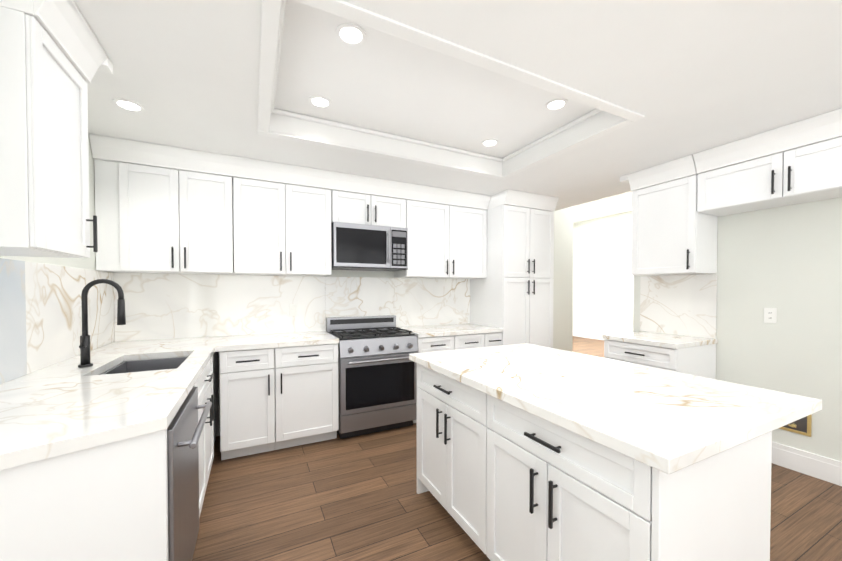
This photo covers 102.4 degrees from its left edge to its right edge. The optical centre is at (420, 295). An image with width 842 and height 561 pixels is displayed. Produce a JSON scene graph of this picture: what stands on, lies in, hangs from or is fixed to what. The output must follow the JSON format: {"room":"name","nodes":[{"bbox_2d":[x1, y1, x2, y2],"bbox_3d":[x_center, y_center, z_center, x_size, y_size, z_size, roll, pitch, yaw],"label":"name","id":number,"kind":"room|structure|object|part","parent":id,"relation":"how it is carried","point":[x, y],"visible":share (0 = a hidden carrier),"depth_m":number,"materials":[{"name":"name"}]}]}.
{"room":"kitchen","nodes":[
{"label":"kitchen","id":0,"kind":"room"},
{"bbox_2d":[0,134,104,271],"bbox_3d":[-1.186,-0.031,-0.047,0.120,2.730,6.440,0,1,-26],"label":"wall","id":1,"kind":"structure","parent":0,"point":[86,263],"depth_m":2.37,"materials":[{"name":"paint"}]},
{"bbox_2d":[0,0,112,257],"bbox_3d":[-1.552,-0.642,1.297,0.422,0.949,0.570,0,1,-26],"label":"upper cabinet","id":2,"kind":"object","parent":1,"relation":"attached to","point":[54,57],"visible":1,"depth_m":1.24,"materials":[{"name":"white wood"}]},
{"bbox_2d":[0,258,114,383],"bbox_3d":[-1.941,0.110,1.629,0.011,0.562,2.502,0,1,-26],"label":"backsplash","id":3,"kind":"structure","parent":1,"relation":"attached to","point":[40,317],"depth_m":1.84,"materials":[{"name":"stone"}]},
{"bbox_2d":[112,206,573,435],"bbox_3d":[-0.128,-0.096,4.006,5.380,2.730,0.120,0,1,-26],"label":"wall","id":4,"kind":"structure","parent":0,"point":[563,289],"depth_m":5.03,"materials":[{"name":"paint"}]},
{"bbox_2d":[94,160,234,274],"bbox_3d":[-2.028,-0.591,2.768,0.873,0.800,0.388,0,1,-26],"label":"upper cabinet","id":5,"kind":"object","parent":4,"relation":"attached to","point":[150,219],"visible":1,"depth_m":2.62,"materials":[{"name":"white wood"}]},
{"bbox_2d":[233,177,331,275],"bbox_3d":[-1.271,-0.597,3.143,0.810,0.800,0.388,0,1,-26],"label":"upper cabinet","id":6,"kind":"object","parent":4,"relation":"attached to","point":[280,229],"visible":1,"depth_m":2.99,"materials":[{"name":"white wood"}]},
{"bbox_2d":[89,134,490,209],"bbox_3d":[-0.848,-1.075,3.327,3.491,0.148,0.422,0,1,-26],"label":"crown molding","id":7,"kind":"structure","parent":4,"relation":"attached to","point":[110,149],"depth_m":2.89,"materials":[{"name":"white wood"}]},
{"bbox_2d":[114,273,469,341],"bbox_3d":[-0.935,0.080,3.532,3.481,0.562,0.011,0,1,-26],"label":"backsplash","id":8,"kind":"structure","parent":4,"relation":"attached to","point":[167,306],"depth_m":3.26,"materials":[{"name":"stone"}]},
{"bbox_2d":[331,190,405,227],"bbox_3d":[-0.564,-0.852,3.490,0.758,0.301,0.388,0,1,-26],"label":"upper cabinet","id":9,"kind":"object","parent":4,"relation":"attached to","point":[350,207],"visible":0.81,"depth_m":3.33,"materials":[{"name":"white wood"}]},
{"bbox_2d":[331,222,407,270],"bbox_3d":[-0.549,-0.485,3.466,0.752,0.425,0.455,0,1,-26],"label":"over-the-range microwave","id":10,"kind":"object","parent":9,"relation":"attached to","point":[361,247],"visible":1,"depth_m":3.30,"materials":[{"name":"silver metal"}]},
{"bbox_2d":[394,200,486,278],"bbox_3d":[0.243,-0.609,3.895,1.035,0.800,0.388,0,1,-26],"label":"upper cabinet","id":11,"kind":"object","parent":4,"relation":"attached to","point":[447,241],"visible":0.98,"depth_m":3.74,"materials":[{"name":"white wood"}]},
{"bbox_2d":[74,0,841,209],"bbox_3d":[0.937,-1.213,0.988,4.860,0.200,6.440,0,1,-26],"label":"ceiling","id":12,"kind":"structure","parent":0,"point":[688,77],"depth_m":1.86,"materials":[{"name":"paint"}]},
{"bbox_2d":[112,98,144,111],"bbox_3d":[-1.726,-1.125,2.002,0.146,0.007,0.146,0,1,-26],"label":"recessed light","id":13,"kind":"object","parent":12,"relation":"in","point":[128,105],"visible":1,"depth_m":2.00,"materials":[{"name":"white plastic"}]},
{"bbox_2d":[309,95,331,107],"bbox_3d":[-0.665,-1.278,2.235,0.146,0.007,0.146,0,1,-26],"label":"recessed light","id":14,"kind":"object","parent":12,"relation":"in","point":[317,101],"visible":1,"depth_m":2.23,"materials":[{"name":"white plastic"}]},
{"bbox_2d":[336,23,365,45],"bbox_3d":[-0.340,-1.269,1.649,0.146,0.007,0.146,0,1,-26],"label":"recessed light","id":15,"kind":"object","parent":12,"relation":"in","point":[350,34],"visible":1,"depth_m":1.64,"materials":[{"name":"white plastic"}]},
{"bbox_2d":[271,0,601,161],"bbox_3d":[0.133,-1.267,2.235,2.028,0.029,1.198,0,1,-26],"label":"crown molding","id":16,"kind":"structure","parent":12,"relation":"attached to","point":[415,141],"depth_m":2.54,"materials":[{"name":"white wood"}]},
{"bbox_2d":[258,0,644,179],"bbox_3d":[0.133,-1.126,2.238,2.170,0.014,1.341,0,1,-26],"label":"ceiling trim","id":17,"kind":"structure","parent":12,"relation":"attached to","point":[270,17],"depth_m":1.76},
{"bbox_3d":[-0.809,-1.118,1.775,0.069,0.014,1.170,0,1,-26],"label":"tray ceiling casing trim","id":18,"kind":"part","parent":17,"relation":"part of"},
{"bbox_3d":[-0.149,-1.135,2.805,2.170,0.014,0.073,0,1,-26],"label":"tray ceiling casing trim","id":19,"kind":"part","parent":17,"relation":"part of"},
{"bbox_3d":[1.072,-1.133,2.709,0.069,0.014,1.170,0,1,-26],"label":"tray ceiling casing trim","id":20,"kind":"part","parent":17,"relation":"part of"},
{"bbox_2d":[481,139,498,146],"bbox_3d":[0.580,-1.288,2.853,0.146,0.007,0.146,0,1,-26],"label":"recessed light","id":21,"kind":"object","parent":12,"relation":"in","point":[489,142],"visible":1,"depth_m":2.84,"materials":[{"name":"white plastic"}]},
{"bbox_2d":[545,98,567,110],"bbox_3d":[0.905,-1.279,2.266,0.146,0.007,0.146,0,1,-26],"label":"recessed light","id":22,"kind":"object","parent":12,"relation":"in","point":[556,104],"visible":1,"depth_m":2.26,"materials":[{"name":"white plastic"}]},
{"bbox_2d":[192,336,841,560],"bbox_3d":[2.335,1.325,3.621,9.670,0.100,9.840,0,1,-26],"label":"floor","id":23,"kind":"structure","parent":0,"point":[356,498],"depth_m":2.06,"materials":[{"name":"brown wood"}]},
{"bbox_2d":[0,429,168,560],"bbox_3d":[-1.133,0.882,0.851,0.754,0.874,0.327,0,1,-26],"label":"base cabinet","id":24,"kind":"object","parent":23,"relation":"on","point":[107,502],"depth_m":1.00,"materials":[{"name":"white wood"}]},
{"bbox_2d":[120,352,218,479],"bbox_3d":[-2.007,0.854,2.611,0.754,0.874,0.727,0,1,-26],"label":"base cabinet","id":25,"kind":"object","parent":23,"relation":"on","point":[207,382],"depth_m":2.29,"materials":[{"name":"white wood"}]},
{"bbox_2d":[0,336,219,469],"bbox_3d":[-1.606,0.409,1.805,0.763,0.040,2.518,0,1,-26],"label":"countertop","id":26,"kind":"structure","parent":25,"relation":"on","point":[64,407],"depth_m":1.28,"materials":[{"name":"stone"}]},
{"bbox_2d":[78,279,125,367],"bbox_3d":[-1.774,0.146,1.877,0.204,0.482,0.097,0,1,-26],"label":"faucet","id":27,"kind":"object","parent":26,"relation":"on","point":[85,356],"visible":1,"depth_m":1.86,"materials":[{"name":"black metal"}]},
{"bbox_2d":[101,357,187,374],"bbox_3d":[-1.621,0.543,2.013,0.377,0.230,0.612,0,1,-26],"label":"sink","id":28,"kind":"object","parent":26,"relation":"in","point":[147,365],"visible":0.04,"depth_m":2.25,"materials":[{"name":"silver metal"}]},
{"bbox_2d":[216,331,338,351],"bbox_3d":[-1.255,0.390,3.017,0.910,0.040,0.658,0,1,-26],"label":"countertop","id":29,"kind":"structure","parent":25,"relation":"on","point":[258,341],"depth_m":2.86,"materials":[{"name":"stone"}]},
{"bbox_2d":[167,387,211,560],"bbox_3d":[-1.242,0.885,1.328,0.680,0.848,0.596,0,1,-26],"label":"dishwasher","id":30,"kind":"object","parent":23,"relation":"on","point":[184,429],"visible":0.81,"depth_m":1.35,"materials":[{"name":"silver metal"}]},
{"bbox_2d":[219,343,338,459],"bbox_3d":[-1.251,0.848,3.026,0.900,0.874,0.658,0,1,-26],"label":"base cabinet","id":31,"kind":"object","parent":23,"relation":"on","point":[272,399],"visible":0.96,"depth_m":2.75,"materials":[{"name":"white wood"}]},
{"bbox_2d":[326,315,418,438],"bbox_3d":[-0.489,0.751,3.365,0.754,1.053,0.699,0,1,-26],"label":"range","id":32,"kind":"object","parent":23,"relation":"on","point":[377,377],"visible":0.9,"depth_m":3.12,"materials":[{"name":"silver metal"}]},
{"bbox_2d":[413,332,501,422],"bbox_3d":[0.304,0.836,3.797,1.036,0.874,0.658,0,1,-26],"label":"base cabinet","id":33,"kind":"object","parent":23,"relation":"on","point":[441,343],"visible":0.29,"depth_m":3.51,"materials":[{"name":"white wood"}]},
{"bbox_2d":[396,323,502,337],"bbox_3d":[0.298,0.378,3.801,1.037,0.040,0.635,0,1,-26],"label":"countertop","id":34,"kind":"structure","parent":33,"relation":"on","point":[441,330],"depth_m":3.64,"materials":[{"name":"stone"}]},
{"bbox_2d":[470,189,558,347],"bbox_3d":[1.126,0.052,4.162,0.768,2.429,0.712,0,1,-26],"label":"pantry","id":35,"kind":"object","parent":23,"relation":"on","point":[511,294],"visible":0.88,"depth_m":3.89,"materials":[{"name":"white wood"}]},
{"bbox_2d":[417,363,771,560],"bbox_3d":[0.589,0.869,1.707,0.718,0.874,1.483,0,1,-26],"label":"kitchen island","id":36,"kind":"object","parent":23,"relation":"on","point":[499,480],"visible":0.83,"depth_m":1.18,"materials":[{"name":"white wood"}]},
{"bbox_2d":[409,343,821,473],"bbox_3d":[0.730,0.410,1.769,1.030,0.040,1.563,0,1,-26],"label":"island countertop","id":37,"kind":"structure","parent":36,"relation":"on","point":[666,421],"depth_m":1.30,"materials":[{"name":"stone"}]},
{"bbox_2d":[604,340,715,378],"bbox_3d":[2.128,0.847,3.069,0.658,0.874,0.610,0,1,-26],"label":"base cabinet","id":38,"kind":"object","parent":23,"relation":"on","point":[699,361],"visible":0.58,"depth_m":2.85,"materials":[{"name":"white wood"}]},
{"bbox_2d":[602,331,717,348],"bbox_3d":[2.139,0.389,3.067,0.634,0.040,0.630,0,1,-26],"label":"countertop","id":39,"kind":"structure","parent":38,"relation":"on","point":[672,341],"depth_m":2.94,"materials":[{"name":"stone"}]},
{"bbox_2d":[573,223,574,330],"bbox_3d":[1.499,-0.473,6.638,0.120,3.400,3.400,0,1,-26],"label":"wall","id":40,"kind":"structure","parent":0,"point":[573,223],"depth_m":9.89,"materials":[{"name":"paint"}]},
{"bbox_2d":[555,191,628,210],"bbox_3d":[3.096,-1.616,2.120,0.020,0.970,6.320,0,1,-26],"label":"wall","id":41,"kind":"structure","parent":0,"point":[627,191],"depth_m":4.13,"materials":[{"name":"paint"}]},
{"bbox_2d":[573,191,631,222],"bbox_3d":[4.521,-2.091,4.651,4.790,0.100,9.840,0,1,-26],"label":"ceiling","id":42,"kind":"structure","parent":0,"point":[612,205],"depth_m":8.02,"materials":[{"name":"paint"}]},
{"bbox_2d":[575,211,633,333],"bbox_3d":[6.586,-0.459,5.769,0.120,3.400,9.720,0,1,-26],"label":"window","id":43,"kind":"structure","parent":0,"point":[603,279],"depth_m":9.04,"materials":[{"name":"paint"}]},
{"bbox_2d":[573,330,605,339],"bbox_3d":[6.550,1.159,5.715,0.014,0.164,9.589,0,1,-26],"label":"baseboard","id":44,"kind":"structure","parent":43,"relation":"attached to","point":[597,336],"depth_m":9.45,"materials":[{"name":"white wood"}]},
{"bbox_2d":[633,197,841,461],"bbox_3d":[3.366,-0.055,1.442,0.120,2.730,4.820,0,1,-26],"label":"wall","id":45,"kind":"structure","parent":0,"point":[786,261],"depth_m":2.55,"materials":[{"name":"paint"}]},
{"bbox_2d":[620,155,717,275],"bbox_3d":[2.236,-0.671,3.094,0.422,0.949,0.598,0,1,-26],"label":"upper cabinet","id":46,"kind":"object","parent":45,"relation":"attached to","point":[674,231],"visible":0.98,"depth_m":2.93,"materials":[{"name":"white wood"}]},
{"bbox_2d":[640,274,716,338],"bbox_3d":[2.411,0.085,3.214,0.010,0.562,0.640,0,1,-26],"label":"backsplash","id":47,"kind":"structure","parent":45,"relation":"attached to","point":[685,305],"depth_m":3.17,"materials":[{"name":"stone"}]},
{"bbox_2d":[693,108,841,215],"bbox_3d":[2.608,-0.904,2.340,0.422,0.459,1.066,0,1,-26],"label":"upper cabinet","id":48,"kind":"object","parent":45,"relation":"attached to","point":[798,162],"visible":0.98,"depth_m":2.34,"materials":[{"name":"white wood"}]},
{"bbox_2d":[764,308,776,322],"bbox_3d":[2.707,0.151,2.626,0.008,0.116,0.070,0,1,-26],"label":"outlet","id":49,"kind":"object","parent":45,"relation":"attached to","point":[770,315],"visible":1,"depth_m":2.62,"materials":[{"name":"white plastic"}]},
{"bbox_2d":[779,414,811,436],"bbox_3d":[2.753,0.928,2.504,0.045,0.170,0.170,0,1,-26],"label":"outlet box","id":50,"kind":"object","parent":45,"relation":"attached to","point":[802,426],"visible":0.5,"depth_m":2.48,"materials":[{"name":"gold metal"}]},
{"bbox_2d":[771,442,841,485],"bbox_3d":[3.464,1.232,1.109,0.018,0.164,4.096,0,1,-26],"label":"baseboard","id":51,"kind":"structure","parent":45,"relation":"attached to","point":[813,465],"depth_m":2.44,"materials":[{"name":"white wood"}]}
]}

